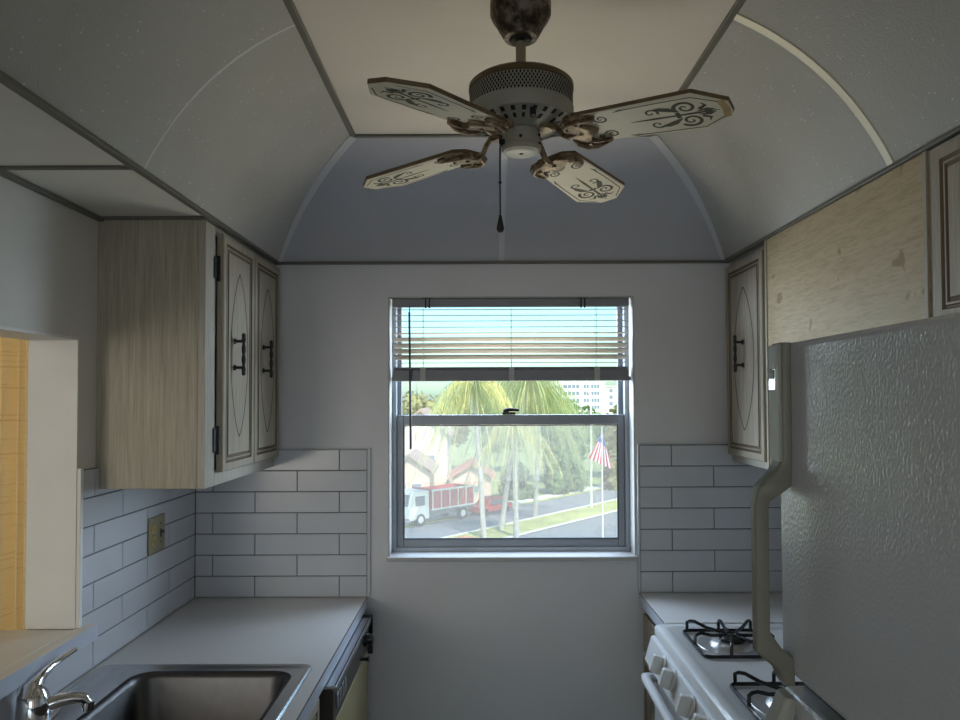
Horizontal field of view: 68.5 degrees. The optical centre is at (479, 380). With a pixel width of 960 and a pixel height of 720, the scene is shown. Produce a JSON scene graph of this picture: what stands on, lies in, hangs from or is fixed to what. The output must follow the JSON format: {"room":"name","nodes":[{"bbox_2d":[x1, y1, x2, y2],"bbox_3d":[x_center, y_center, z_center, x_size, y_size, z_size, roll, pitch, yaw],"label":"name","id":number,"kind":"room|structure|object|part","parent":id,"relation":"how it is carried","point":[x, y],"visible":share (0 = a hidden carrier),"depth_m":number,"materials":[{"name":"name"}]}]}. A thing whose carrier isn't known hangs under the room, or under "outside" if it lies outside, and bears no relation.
{"room":"kitchen","nodes":[
{"label":"kitchen","id":0,"kind":"room"},
{"bbox_2d":[0,337,28,629],"bbox_3d":[-2.198,0.542,2.472,1.600,2.221,0.078,0,-2,0],"label":"curtain","id":1,"kind":"object","parent":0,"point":[14,353],"visible":0.23,"depth_m":2.47,"materials":[{"name":"orange paint"}]},
{"bbox_2d":[0,176,194,719],"bbox_3d":[-1.119,0.364,0.751,0.140,2.600,3.720,0,-2,0],"label":"wall","id":2,"kind":"structure","parent":0,"point":[87,560],"depth_m":1.85,"materials":[{"name":"paint"}]},
{"bbox_2d":[0,623,97,698],"bbox_3d":[-1.190,0.641,0.745,0.336,0.041,2.282,0,-2,0],"label":"bar ledge","id":3,"kind":"object","parent":2,"relation":"attached to","point":[23,653],"visible":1,"depth_m":1.70,"materials":[{"name":"beige laminate"}]},
{"bbox_2d":[0,170,103,221],"bbox_3d":[-1.056,-0.489,0.441,0.016,0.012,3.055,0,-2,0],"label":"trim","id":4,"kind":"structure","parent":2,"relation":"attached to","point":[3,173],"depth_m":1.72,"materials":[{"name":"grey wood"}]},
{"bbox_2d":[0,165,131,169],"bbox_3d":[-0.908,-0.466,1.537,0.312,0.008,0.018,0,-2,0],"label":"trim","id":5,"kind":"structure","parent":2,"relation":"attached to","point":[44,167],"depth_m":1.53,"materials":[{"name":"grey wood"}]},
{"bbox_2d":[0,468,194,719],"bbox_3d":[-1.054,0.496,1.393,0.007,0.539,2.408,0,-2,0],"label":"tile backsplash","id":6,"kind":"structure","parent":2,"relation":"attached to","point":[97,509],"depth_m":2.08,"materials":[{"name":"white tile"}]},
{"bbox_2d":[101,216,209,219],"bbox_3d":[-0.908,-0.452,1.956,0.312,0.008,0.014,0,-2,0],"label":"trim","id":7,"kind":"structure","parent":2,"relation":"attached to","point":[102,217],"depth_m":1.95,"materials":[{"name":"grey wood"}]},
{"bbox_2d":[147,513,164,555],"bbox_3d":[-1.041,0.496,2.279,0.018,0.116,0.112,0,-2,0],"label":"wall outlet","id":8,"kind":"object","parent":2,"relation":"attached to","point":[156,525],"visible":1,"depth_m":2.27,"materials":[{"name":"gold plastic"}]},
{"bbox_2d":[151,524,156,533],"bbox_3d":[-1.043,0.475,2.254,0.002,0.034,0.034,0,-2,0],"label":"receptacle","id":9,"kind":"object","parent":8,"relation":"attached to","point":[153,526],"depth_m":2.25,"materials":[{"name":"beige plastic"}]},
{"bbox_2d":[151,536,156,546],"bbox_3d":[-1.042,0.515,2.253,0.002,0.034,0.034,0,-2,0],"label":"receptacle","id":10,"kind":"object","parent":8,"relation":"attached to","point":[153,538],"depth_m":2.25,"materials":[{"name":"beige plastic"}]},
{"bbox_2d":[96,220,278,488],"bbox_3d":[-0.890,-0.067,2.289,0.363,0.750,0.673,0,-2,0],"label":"upper cabinet","id":11,"kind":"object","parent":2,"relation":"attached to","point":[187,380],"visible":1,"depth_m":1.96,"materials":[{"name":"brown wood"}]},
{"bbox_3d":[-0.752,-0.078,2.178,0.019,0.692,0.280,0,-2,0],"label":"door","id":12,"kind":"part","parent":11,"relation":"part of","materials":[{"name":"brown wood"}]},
{"bbox_3d":[-0.772,-0.066,2.287,0.020,0.748,0.669,0,-2,0],"label":"frame","id":13,"kind":"part","parent":11,"relation":"part of","materials":[{"name":"white wood"}]},
{"bbox_3d":[-0.726,-0.080,2.133,0.035,0.128,0.018,0,-2,0],"label":"handle","id":14,"kind":"part","parent":11,"relation":"part of","materials":[{"name":"black metal"}]},
{"bbox_3d":[-0.752,-0.071,2.465,0.019,0.692,0.280,0,-2,0],"label":"door","id":15,"kind":"part","parent":11,"relation":"part of","materials":[{"name":"brown wood"}]},
{"bbox_3d":[-0.726,-0.074,2.415,0.035,0.128,0.018,0,-2,0],"label":"handle","id":16,"kind":"part","parent":11,"relation":"part of","materials":[{"name":"black metal"}]},
{"bbox_2d":[0,0,959,262],"bbox_3d":[0.076,-0.645,0.777,2.280,0.310,3.720,0,-2,0],"label":"ceiling","id":17,"kind":"structure","parent":0,"point":[251,145],"depth_m":1.73,"materials":[{"name":"paint"}]},
{"bbox_2d":[144,24,294,168],"bbox_3d":[-0.573,-0.622,1.550,0.363,0.310,0.010,0,-2,7],"label":"trim","id":18,"kind":"structure","parent":17,"relation":"attached to","point":[267,38],"depth_m":1.55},
{"bbox_2d":[499,153,507,260],"bbox_3d":[0.080,-0.602,2.409,0.020,0.312,0.456,0,-2,0],"label":"trim","id":19,"kind":"structure","parent":17,"relation":"attached to","point":[504,158],"depth_m":2.45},
{"bbox_2d":[733,13,893,165],"bbox_3d":[0.725,-0.627,1.529,0.385,0.312,0.027,0,-2,-9],"label":"trim","id":20,"kind":"structure","parent":17,"relation":"attached to","point":[765,31],"depth_m":1.53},
{"bbox_2d":[193,262,781,719],"bbox_3d":[-1.049,0.390,2.715,5.100,2.750,0.232,0,-2,0],"label":"wall","id":21,"kind":"structure","parent":0,"point":[453,640],"depth_m":2.60,"materials":[{"name":"paint"}]},
{"bbox_2d":[0,70,279,264],"bbox_3d":[-0.753,-0.486,0.773,0.018,0.010,3.720,0,-2,0],"label":"trim","id":22,"kind":"structure","parent":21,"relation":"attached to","point":[6,80],"depth_m":1.43,"materials":[{"name":"grey wood"}]},
{"bbox_2d":[195,450,366,596],"bbox_3d":[-0.733,0.526,2.601,0.631,0.539,0.007,0,-2,0],"label":"tile backsplash","id":23,"kind":"structure","parent":21,"relation":"attached to","point":[248,560],"depth_m":2.60,"materials":[{"name":"white tile"}]},
{"bbox_2d":[279,135,356,261],"bbox_3d":[-0.572,-0.598,2.409,0.030,0.317,0.582,1,-2,-38],"label":"trim","id":24,"kind":"structure","parent":21,"relation":"attached to","point":[349,140],"depth_m":2.38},
{"bbox_2d":[280,260,722,264],"bbox_3d":[0.081,-0.441,2.626,1.665,0.010,0.012,0,-2,0],"label":"trim","id":25,"kind":"structure","parent":21,"relation":"attached to","point":[623,261],"depth_m":2.62,"materials":[{"name":"beige metal"}]},
{"bbox_2d":[386,306,637,561],"bbox_3d":[0.117,0.176,2.680,0.925,0.981,0.172,0,-2,0],"label":"window","id":26,"kind":"structure","parent":21,"relation":"in","point":[552,549],"depth_m":2.69,"materials":[{"name":"metal"}]},
{"bbox_3d":[0.115,-0.067,2.749,0.875,0.473,0.022,0,-2,0],"label":"sash","id":27,"kind":"part","parent":26,"relation":"part of","materials":[{"name":"clear glass"}]},
{"bbox_3d":[0.118,0.386,2.708,0.873,0.510,0.024,0,-2,0],"label":"sash","id":28,"kind":"part","parent":26,"relation":"part of","materials":[{"name":"grey metal"}]},
{"bbox_2d":[392,297,630,448],"bbox_3d":[0.116,-0.028,2.640,0.892,0.563,0.062,0,-2,0],"label":"window blind","id":29,"kind":"object","parent":26,"relation":"attached to","point":[619,373],"visible":1,"depth_m":2.64,"materials":[{"name":"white plastic"}]},
{"bbox_3d":[-0.213,-0.136,2.649,0.020,0.276,0.041,0,-2,0],"label":"ladder cord","id":30,"kind":"part","parent":29,"relation":"part of","materials":[{"name":"white fabric"}]},
{"bbox_3d":[0.117,-0.137,2.649,0.020,0.276,0.041,0,-2,0],"label":"ladder cord","id":31,"kind":"part","parent":29,"relation":"part of","materials":[{"name":"white fabric"}]},
{"bbox_3d":[0.116,-0.025,2.649,0.892,0.052,0.045,0,-2,0],"label":"rail","id":32,"kind":"part","parent":29,"relation":"part of","materials":[{"name":"white plastic"}]},
{"bbox_3d":[0.436,-0.138,2.649,0.020,0.276,0.041,0,-2,0],"label":"ladder cord","id":33,"kind":"part","parent":29,"relation":"part of","materials":[{"name":"white fabric"}]},
{"bbox_3d":[0.119,0.657,2.630,0.925,0.018,0.097,0,-2,0],"label":"sill","id":34,"kind":"part","parent":26,"relation":"part of","materials":[{"name":"paint"}]},
{"bbox_2d":[388,296,635,555],"bbox_3d":[0.117,0.170,2.653,0.917,0.969,0.077,0,-2,0],"label":"trim reveal","id":35,"kind":"structure","parent":21,"relation":"attached to","point":[631,298],"depth_m":2.63,"materials":[{"name":"paint"}]},
{"bbox_2d":[649,134,724,259],"bbox_3d":[0.725,-0.603,2.409,0.030,0.316,0.592,-1,-2,39],"label":"trim","id":36,"kind":"structure","parent":21,"relation":"attached to","point":[656,139],"depth_m":2.38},
{"bbox_2d":[639,445,781,591],"bbox_3d":[0.905,0.508,2.601,0.627,0.539,0.007,0,-2,0],"label":"tile backsplash","id":37,"kind":"structure","parent":21,"relation":"attached to","point":[682,536],"depth_m":2.60,"materials":[{"name":"white tile"}]},
{"bbox_2d":[723,125,959,262],"bbox_3d":[0.914,-0.492,0.773,0.022,0.010,3.720,0,-2,0],"label":"trim","id":38,"kind":"structure","parent":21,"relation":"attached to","point":[955,131],"depth_m":1.69,"materials":[{"name":"grey wood"}]},
{"bbox_2d":[293,0,735,133],"bbox_3d":[0.071,-0.816,0.554,0.931,0.020,3.265,0,-2,0],"label":"ceiling","id":39,"kind":"structure","parent":0,"point":[612,52],"depth_m":1.64,"materials":[{"name":"white paint"}]},
{"bbox_2d":[283,0,355,135],"bbox_3d":[-0.394,-0.802,0.554,0.018,0.008,3.265,0,-2,0],"label":"trim","id":40,"kind":"structure","parent":39,"relation":"attached to","point":[289,4],"depth_m":1.70,"materials":[{"name":"grey wood"}]},
{"bbox_2d":[351,134,653,137],"bbox_3d":[0.072,-0.761,2.186,0.947,0.008,0.016,0,-2,0],"label":"trim","id":41,"kind":"structure","parent":39,"relation":"attached to","point":[357,135],"depth_m":2.18,"materials":[{"name":"grey wood"}]},
{"bbox_2d":[363,0,733,232],"bbox_3d":[0.084,-0.541,1.442,0.635,0.483,0.613,0,-2,-11],"label":"ceiling fan","id":42,"kind":"object","parent":39,"relation":"hanging from","point":[518,105],"visible":1,"depth_m":1.36,"materials":[{"name":"beige wood"}]},
{"bbox_3d":[-0.139,-0.475,1.591,0.300,0.043,0.132,-1,-2,33],"label":"blade","id":43,"kind":"part","parent":42,"relation":"part of","materials":[{"name":"white wood"}]},
{"bbox_3d":[-0.075,-0.482,1.228,0.131,0.051,0.299,-1,-2,36],"label":"blade","id":44,"kind":"part","parent":42,"relation":"part of","materials":[{"name":"white wood"}]},
{"bbox_3d":[0.041,-0.317,1.427,0.016,0.035,0.016,0,-2,0],"label":"pull knob","id":45,"kind":"part","parent":42,"relation":"part of","materials":[{"name":"black metal"}]},
{"bbox_3d":[0.044,-0.409,1.429,0.014,0.160,0.012,0,-2,0],"label":"pull chain","id":46,"kind":"part","parent":42,"relation":"part of","materials":[{"name":"black metal"}]},
{"bbox_3d":[0.240,-0.474,1.661,0.132,0.041,0.300,-1,-2,35],"label":"blade","id":47,"kind":"part","parent":42,"relation":"part of","materials":[{"name":"white wood"}]},
{"bbox_3d":[0.308,-0.484,1.295,0.300,0.041,0.132,-1,-2,33],"label":"blade","id":48,"kind":"part","parent":42,"relation":"part of","materials":[{"name":"white wood"}]},
{"bbox_2d":[652,0,745,135],"bbox_3d":[0.537,-0.806,0.554,0.018,0.008,3.265,0,-2,0],"label":"trim","id":49,"kind":"structure","parent":39,"relation":"attached to","point":[738,4],"depth_m":1.61,"materials":[{"name":"grey wood"}]},
{"bbox_3d":[-1.044,1.653,-0.833,5.100,0.060,6.820,0,-2,0],"label":"floor","id":50,"kind":"structure","parent":0,"visible":0},
{"bbox_2d":[307,698,318,719],"bbox_3d":[-0.721,1.236,1.171,0.671,0.875,1.405,0,-2,0],"label":"base cabinet","id":51,"kind":"object","parent":50,"relation":"on","point":[314,714],"visible":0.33,"depth_m":1.80,"materials":[{"name":"white paint"}]},
{"bbox_2d":[57,597,366,719],"bbox_3d":[-0.732,0.788,1.535,0.634,0.038,2.110,0,-2,0],"label":"countertop","id":52,"kind":"structure","parent":51,"relation":"on","point":[315,632],"depth_m":2.16,"materials":[{"name":"grey laminate"}]},
{"bbox_2d":[15,647,94,719],"bbox_3d":[-0.993,0.708,1.610,0.139,0.119,0.187,-1,-2,37],"label":"faucet","id":53,"kind":"object","parent":52,"relation":"on","point":[34,701],"visible":1,"depth_m":1.58,"materials":[{"name":"silver metal"}]},
{"bbox_3d":[-1.006,0.690,1.637,0.048,0.081,0.177,0,-2,0],"label":"lever","id":54,"kind":"part","parent":53,"relation":"part of","materials":[{"name":"silver metal"}]},
{"bbox_3d":[-0.995,0.760,1.581,0.048,0.014,0.170,0,-2,0],"label":"plate","id":55,"kind":"part","parent":53,"relation":"part of","materials":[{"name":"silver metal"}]},
{"bbox_3d":[-0.949,0.736,1.610,0.119,0.047,0.034,1,-2,-28],"label":"spout","id":56,"kind":"part","parent":53,"relation":"part of","materials":[{"name":"silver metal"}]},
{"bbox_2d":[51,664,311,719],"bbox_3d":[-0.739,0.853,1.501,0.575,0.186,0.845,0,-2,0],"label":"sink","id":57,"kind":"object","parent":52,"relation":"in","point":[119,691],"visible":1,"depth_m":1.85,"materials":[{"name":"metal"}]},
{"bbox_2d":[319,614,373,719],"bbox_3d":[-0.695,1.262,2.187,0.665,0.876,0.618,0,-2,0],"label":"dishwasher","id":58,"kind":"object","parent":50,"relation":"on","point":[344,696],"visible":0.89,"depth_m":2.18,"materials":[{"name":"black plastic"}]},
{"bbox_3d":[-0.409,0.838,2.194,0.048,0.019,0.610,0,-2,0],"label":"trim","id":59,"kind":"part","parent":58,"relation":"part of","materials":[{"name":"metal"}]},
{"bbox_3d":[-0.414,1.264,2.184,0.038,0.650,0.604,0,-2,0],"label":"door panel","id":60,"kind":"part","parent":58,"relation":"part of","materials":[{"name":"beige metal"}]},
{"bbox_3d":[-0.380,0.917,2.322,0.028,0.020,0.020,0,-2,0],"label":"latch knob","id":61,"kind":"part","parent":58,"relation":"part of","materials":[{"name":"black plastic"}]},
{"bbox_3d":[-0.408,0.899,2.501,0.054,0.136,0.008,0,-2,0],"label":"trim","id":62,"kind":"part","parent":58,"relation":"part of","materials":[{"name":"black plastic"}]},
{"bbox_2d":[643,613,655,719],"bbox_3d":[0.896,1.263,2.404,0.651,0.875,0.345,0,-2,0],"label":"base cabinet","id":63,"kind":"object","parent":50,"relation":"on","point":[649,625],"visible":0.16,"depth_m":2.51,"materials":[{"name":"brown wood"}]},
{"bbox_3d":[0.607,1.286,2.403,0.019,0.570,0.328,0,-2,0],"label":"door","id":64,"kind":"part","parent":63,"relation":"part of","materials":[{"name":"brown wood"}]},
{"bbox_3d":[0.606,0.914,2.413,0.018,0.135,0.328,0,-2,0],"label":"drawer","id":65,"kind":"part","parent":63,"relation":"part of","materials":[{"name":"brown wood"}]},
{"bbox_2d":[639,592,782,624],"bbox_3d":[0.902,0.793,2.417,0.636,0.038,0.346,0,-2,0],"label":"countertop","id":66,"kind":"structure","parent":63,"relation":"on","point":[662,608],"depth_m":2.41,"materials":[{"name":"grey laminate"}]},
{"bbox_2d":[641,619,804,719],"bbox_3d":[0.849,1.189,1.848,0.707,0.930,0.762,0,-2,0],"label":"gas range","id":67,"kind":"object","parent":50,"relation":"on","point":[700,671],"visible":0.35,"depth_m":1.92,"materials":[{"name":"white metal"}]},
{"bbox_3d":[0.527,0.919,1.855,0.062,0.032,0.733,0,-2,0],"label":"door handle","id":68,"kind":"part","parent":67,"relation":"part of","materials":[{"name":"white metal"}]},
{"bbox_3d":[0.518,0.829,2.054,0.048,0.060,0.058,0,-2,0],"label":"knob","id":69,"kind":"part","parent":67,"relation":"part of","materials":[{"name":"white plastic"}]},
{"bbox_3d":[0.518,0.826,1.949,0.048,0.060,0.058,0,-2,0],"label":"knob","id":70,"kind":"part","parent":67,"relation":"part of","materials":[{"name":"white plastic"}]},
{"bbox_3d":[0.571,1.180,1.849,0.036,0.580,0.754,0,-2,0],"label":"oven door","id":71,"kind":"part","parent":67,"relation":"part of","materials":[{"name":"white metal"}]},
{"bbox_3d":[0.547,0.839,1.858,0.052,0.087,0.758,0,-2,0],"label":"control panel","id":72,"kind":"part","parent":67,"relation":"part of","materials":[{"name":"white metal"}]},
{"bbox_3d":[0.518,0.822,1.779,0.048,0.060,0.058,0,-2,0],"label":"knob","id":73,"kind":"part","parent":67,"relation":"part of","materials":[{"name":"white plastic"}]},
{"bbox_3d":[0.518,0.819,1.664,0.048,0.060,0.058,0,-2,0],"label":"knob","id":74,"kind":"part","parent":67,"relation":"part of","materials":[{"name":"white plastic"}]},
{"bbox_2d":[697,633,758,654],"bbox_3d":[0.738,0.768,2.066,0.196,0.014,0.196,0,-2,0],"label":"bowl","id":75,"kind":"object","parent":67,"relation":"on","point":[708,645],"depth_m":2.03,"materials":[{"name":"metal"}]},
{"bbox_2d":[751,688,775,714],"bbox_3d":[0.738,0.757,1.656,0.196,0.014,0.196,0,-2,0],"label":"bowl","id":76,"kind":"object","parent":67,"relation":"on","point":[760,704],"depth_m":1.67,"materials":[{"name":"metal"}]},
{"bbox_2d":[751,312,959,719],"bbox_3d":[0.797,0.784,0.642,0.808,1.700,0.764,0,-2,0],"label":"refrigerator","id":77,"kind":"object","parent":50,"relation":"on","point":[864,425],"visible":1,"depth_m":0.80,"materials":[{"name":"metal"}]},
{"bbox_3d":[0.416,0.187,1.009,0.050,0.482,0.036,0,-2,0],"label":"freezer handle","id":78,"kind":"part","parent":77,"relation":"part of","materials":[{"name":"beige plastic"}]},
{"bbox_3d":[0.424,0.032,1.012,0.005,0.166,0.036,0,-2,0],"label":"handle","id":79,"kind":"part","parent":77,"relation":"part of","materials":[{"name":"grey plastic"}]},
{"bbox_3d":[0.418,0.695,0.996,0.050,0.500,0.037,0,-2,0],"label":"fridge handle","id":80,"kind":"part","parent":77,"relation":"part of","materials":[{"name":"grey plastic"}]},
{"bbox_3d":[0.477,0.984,0.636,0.066,1.102,0.764,0,-2,0],"label":"fridge door","id":81,"kind":"part","parent":77,"relation":"part of","materials":[{"name":"grey metal"}]},
{"bbox_3d":[1.279,0.329,0.702,0.120,2.750,3.820,0,-2,0],"label":"wall","id":82,"kind":"structure","parent":0,"visible":0},
{"bbox_2d":[726,245,766,468],"bbox_3d":[1.057,-0.076,2.432,0.355,0.736,0.379,0,-2,0],"label":"upper cabinet","id":83,"kind":"object","parent":82,"relation":"attached to","point":[745,276],"visible":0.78,"depth_m":2.42,"materials":[{"name":"brown wood"}]},
{"bbox_3d":[0.897,-0.094,2.448,0.035,0.128,0.018,0,-2,0],"label":"handle","id":84,"kind":"part","parent":83,"relation":"part of","materials":[{"name":"black metal"}]},
{"bbox_2d":[928,134,959,316],"bbox_3d":[1.055,-0.289,1.020,0.321,0.384,0.824,0,-2,0],"label":"upper cabinet","id":85,"kind":"object","parent":82,"relation":"attached to","point":[944,159],"visible":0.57,"depth_m":1.36,"materials":[{"name":"brown wood"}]},
{"bbox_2d":[764,151,931,468],"bbox_3d":[0.918,-0.092,1.835,0.018,0.734,0.816,0,-2,0],"label":"plywood panel","id":86,"kind":"object","parent":85,"relation":"attached to","point":[861,261],"visible":0.48,"depth_m":1.72,"materials":[{"name":"beige wood"}]},
{"label":"outside","id":87,"kind":"structure","parent":0,"visible":0},
{"bbox_2d":[448,500,616,537],"bbox_3d":[-4.274,11.911,49.149,164.153,0.050,193.451,0,-2,0],"label":"median","id":88,"kind":"object","parent":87,"point":[557,518],"depth_m":61.29,"materials":[{"name":"green plant"}]},
{"bbox_2d":[455,535,478,537],"bbox_3d":[-2.102,11.887,51.569,2.200,0.050,5.499,-1,-2,40],"label":"mulch bed","id":89,"kind":"object","parent":88,"relation":"on","point":[464,536],"visible":0.21,"depth_m":53.51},
{"bbox_2d":[441,499,616,537],"bbox_3d":[-5.688,11.908,50.343,161.479,0.050,191.194,0,-2,0],"label":"curb","id":90,"kind":"object","parent":88,"relation":"on","point":[612,499],"depth_m":62.23,"materials":[{"name":"concrete"}]},
{"bbox_2d":[503,510,616,537],"bbox_3d":[-2.823,11.834,47.925,161.556,0.050,191.258,0,-2,0],"label":"curb","id":91,"kind":"object","parent":88,"relation":"on","point":[584,518],"depth_m":59.58,"materials":[{"name":"concrete"}]},
{"bbox_2d":[572,389,592,507],"bbox_3d":[10.060,6.669,69.260,2.024,11.620,0.568,-1,-2,20],"label":"light pole","id":92,"kind":"object","parent":88,"relation":"on","point":[591,492],"visible":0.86,"depth_m":68.68,"materials":[{"name":"grey metal"}]},
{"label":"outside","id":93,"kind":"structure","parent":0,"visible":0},
{"bbox_2d":[406,426,606,537],"bbox_3d":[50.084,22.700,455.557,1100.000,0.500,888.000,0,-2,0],"label":"ground","id":94,"kind":"structure","parent":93,"point":[543,490],"depth_m":117.06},
{"bbox_2d":[405,448,438,488],"bbox_3d":[-6.814,9.851,71.517,4.900,5.500,7.500,0,-2,0],"label":"house","id":95,"kind":"structure","parent":94,"relation":"on","point":[413,457],"depth_m":68.30,"materials":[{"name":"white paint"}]},
{"bbox_2d":[402,390,447,426],"bbox_3d":[-8.385,7.218,96.726,8.261,12.096,7.420,0,-2,0],"label":"leafy tree","id":96,"kind":"object","parent":94,"relation":"on","point":[417,402],"visible":0.2,"depth_m":94.52,"materials":[{"name":"green plant"}]},
{"bbox_2d":[405,407,454,485],"bbox_3d":[-6.471,8.031,82.319,6.800,9.700,12.000,0,-2,0],"label":"leafy tree","id":97,"kind":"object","parent":94,"relation":"on","point":[441,478],"visible":0.14,"depth_m":76.84,"materials":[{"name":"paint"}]},
{"bbox_2d":[441,396,472,447],"bbox_3d":[-4.612,7.517,105.994,8.140,11.954,8.868,0,-2,0],"label":"leafy tree","id":98,"kind":"object","parent":94,"relation":"on","point":[464,432],"visible":0.15,"depth_m":104.57,"materials":[{"name":"green plant"}]},
{"bbox_2d":[405,381,535,537],"bbox_3d":[-0.624,5.906,54.719,9.838,12.484,9.936,-2,-2,45],"label":"palm tree","id":99,"kind":"object","parent":94,"relation":"on","point":[488,393],"visible":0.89,"depth_m":53.46,"materials":[{"name":"green plant"}]},
{"bbox_2d":[427,398,513,412],"bbox_3d":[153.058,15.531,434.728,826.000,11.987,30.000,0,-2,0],"label":"hills","id":100,"kind":"structure","parent":94,"relation":"on","point":[429,398],"depth_m":419.79,"materials":[{"name":"green plant"}]},
{"bbox_2d":[447,457,495,502],"bbox_3d":[-0.861,10.590,75.749,5.000,4.200,7.000,0,-2,0],"label":"house","id":101,"kind":"structure","parent":94,"relation":"on","point":[459,478],"depth_m":72.75,"materials":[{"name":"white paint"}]},
{"bbox_2d":[471,400,535,463],"bbox_3d":[3.722,7.486,102.003,10.744,11.747,8.205,0,-2,0],"label":"leafy tree","id":102,"kind":"object","parent":94,"relation":"on","point":[482,427],"visible":0.06,"depth_m":100.70,"materials":[{"name":"green plant"}]},
{"bbox_2d":[497,462,533,500],"bbox_3d":[4.079,10.921,75.303,4.507,5.180,3.903,0,-2,0],"label":"bush","id":103,"kind":"object","parent":94,"relation":"on","point":[529,488],"visible":0.48,"depth_m":74.35,"materials":[{"name":"green plant"}]},
{"bbox_2d":[458,381,604,529],"bbox_3d":[4.135,5.641,57.986,12.224,13.202,12.254,0,-2,0],"label":"palm tree","id":104,"kind":"object","parent":94,"relation":"on","point":[541,390],"visible":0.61,"depth_m":57.12,"materials":[{"name":"green plant"}]},
{"bbox_2d":[488,391,604,516],"bbox_3d":[5.755,6.562,63.322,9.643,11.573,9.673,-1,-2,37],"label":"palm tree","id":105,"kind":"object","parent":94,"relation":"on","point":[536,483],"visible":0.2,"depth_m":63.07,"materials":[{"name":"green plant"}]},
{"bbox_2d":[542,449,588,494],"bbox_3d":[9.687,10.381,79.713,5.553,5.528,5.478,0,-2,0],"label":"bush","id":106,"kind":"object","parent":94,"relation":"on","point":[562,488],"visible":0.8,"depth_m":78.68,"materials":[{"name":"green plant"}]},
{"bbox_2d":[532,381,605,413],"bbox_3d":[37.885,9.517,306.852,31.300,18.160,14.600,0,-2,0],"label":"apartment building","id":107,"kind":"structure","parent":94,"relation":"on","point":[596,388],"depth_m":299.94,"materials":[{"name":"white concrete"}]},
{"bbox_2d":[537,398,608,460],"bbox_3d":[11.996,7.628,90.058,9.478,10.777,7.918,0,-2,0],"label":"leafy tree","id":108,"kind":"object","parent":94,"relation":"on","point":[596,429],"visible":0.24,"depth_m":88.97,"materials":[{"name":"green plant"}]},
{"bbox_2d":[593,405,616,452],"bbox_3d":[20.392,7.868,95.226,10.639,10.506,7.308,0,-2,0],"label":"leafy tree","id":109,"kind":"object","parent":94,"relation":"on","point":[609,436],"visible":0.13,"depth_m":92.94,"materials":[{"name":"green plant"}]},
{"bbox_2d":[600,448,616,490],"bbox_3d":[16.710,10.920,83.720,4.882,5.963,4.629,0,-2,0],"label":"bush","id":110,"kind":"object","parent":94,"relation":"on","point":[609,475],"visible":0.31,"depth_m":82.36,"materials":[{"name":"green plant"}]},
{"bbox_2d":[605,386,616,413],"bbox_3d":[59.440,10.735,325.825,9.800,16.560,12.600,0,-2,0],"label":"apartment building","id":111,"kind":"structure","parent":94,"relation":"on","point":[610,391],"depth_m":319.91,"materials":[{"name":"beige concrete"}]},
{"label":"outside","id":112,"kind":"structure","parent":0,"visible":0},
{"bbox_2d":[405,489,616,537],"bbox_3d":[-7.864,12.094,52.178,165.528,0.050,194.612,0,-2,0],"label":"road","id":113,"kind":"structure","parent":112,"point":[449,527],"depth_m":63.98,"materials":[{"name":"grey asphalt"}]},
{"bbox_2d":[405,483,474,525],"bbox_3d":[-4.131,10.816,61.857,2.680,2.984,7.722,-2,-2,44],"label":"dump truck","id":114,"kind":"object","parent":113,"relation":"on","point":[421,503],"visible":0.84,"depth_m":60.76,"materials":[{"name":"white metal"}]},
{"bbox_3d":[-2.315,10.226,61.895,0.114,1.740,5.144,-2,-2,44],"label":"bed frame","id":115,"kind":"part","parent":114,"relation":"part of","materials":[{"name":"metal"}]},
{"bbox_2d":[467,495,511,515],"bbox_3d":[0.943,11.649,66.018,1.760,1.500,4.400,-2,-2,44],"label":"car","id":116,"kind":"object","parent":113,"relation":"on","point":[492,502],"visible":0.79,"depth_m":65.25,"materials":[{"name":"red paint"}]},
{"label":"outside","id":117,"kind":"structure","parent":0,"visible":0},
{"bbox_2d":[519,512,616,537],"bbox_3d":[2.258,11.833,43.634,171.411,0.050,199.579,0,-2,0],"label":"road","id":118,"kind":"structure","parent":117,"point":[591,527],"depth_m":57.50,"materials":[{"name":"grey asphalt"}]},
{"bbox_2d":[467,414,563,537],"bbox_3d":[3.044,7.322,54.051,6.713,9.575,7.309,0,-2,-20],"label":"palm tree","id":119,"kind":"object","parent":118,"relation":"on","point":[529,432],"visible":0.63,"depth_m":53.76,"materials":[{"name":"green plant"}]},
{"bbox_2d":[601,425,603,536],"bbox_3d":[6.886,7.100,39.627,0.140,9.230,0.133,0,-2,0],"label":"flagpole","id":120,"kind":"object","parent":118,"relation":"on","point":[601,425],"visible":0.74,"depth_m":39.66,"materials":[{"name":"silver metal"}]},
{"bbox_2d":[589,432,611,468],"bbox_3d":[6.784,3.925,39.660,1.300,2.140,0.199,0,-2,0],"label":"flag","id":121,"kind":"object","parent":120,"relation":"attached to","point":[595,455],"visible":1,"depth_m":39.67,"materials":[{"name":"multicoloured fabric"}]},
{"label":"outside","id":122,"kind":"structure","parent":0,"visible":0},
{"bbox_2d":[405,484,603,525],"bbox_3d":[-11.073,12.107,54.887,162.625,0.050,192.161,0,-2,0],"label":"sidewalk","id":123,"kind":"structure","parent":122,"point":[435,517],"depth_m":72.89,"materials":[{"name":"concrete"}]},
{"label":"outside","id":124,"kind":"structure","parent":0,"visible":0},
{"bbox_2d":[405,487,603,527],"bbox_3d":[-10.195,12.074,54.146,161.632,0.050,191.323,0,-2,0],"label":"verge","id":125,"kind":"structure","parent":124,"point":[603,487],"depth_m":71.42,"materials":[{"name":"green plant"}]}
]}

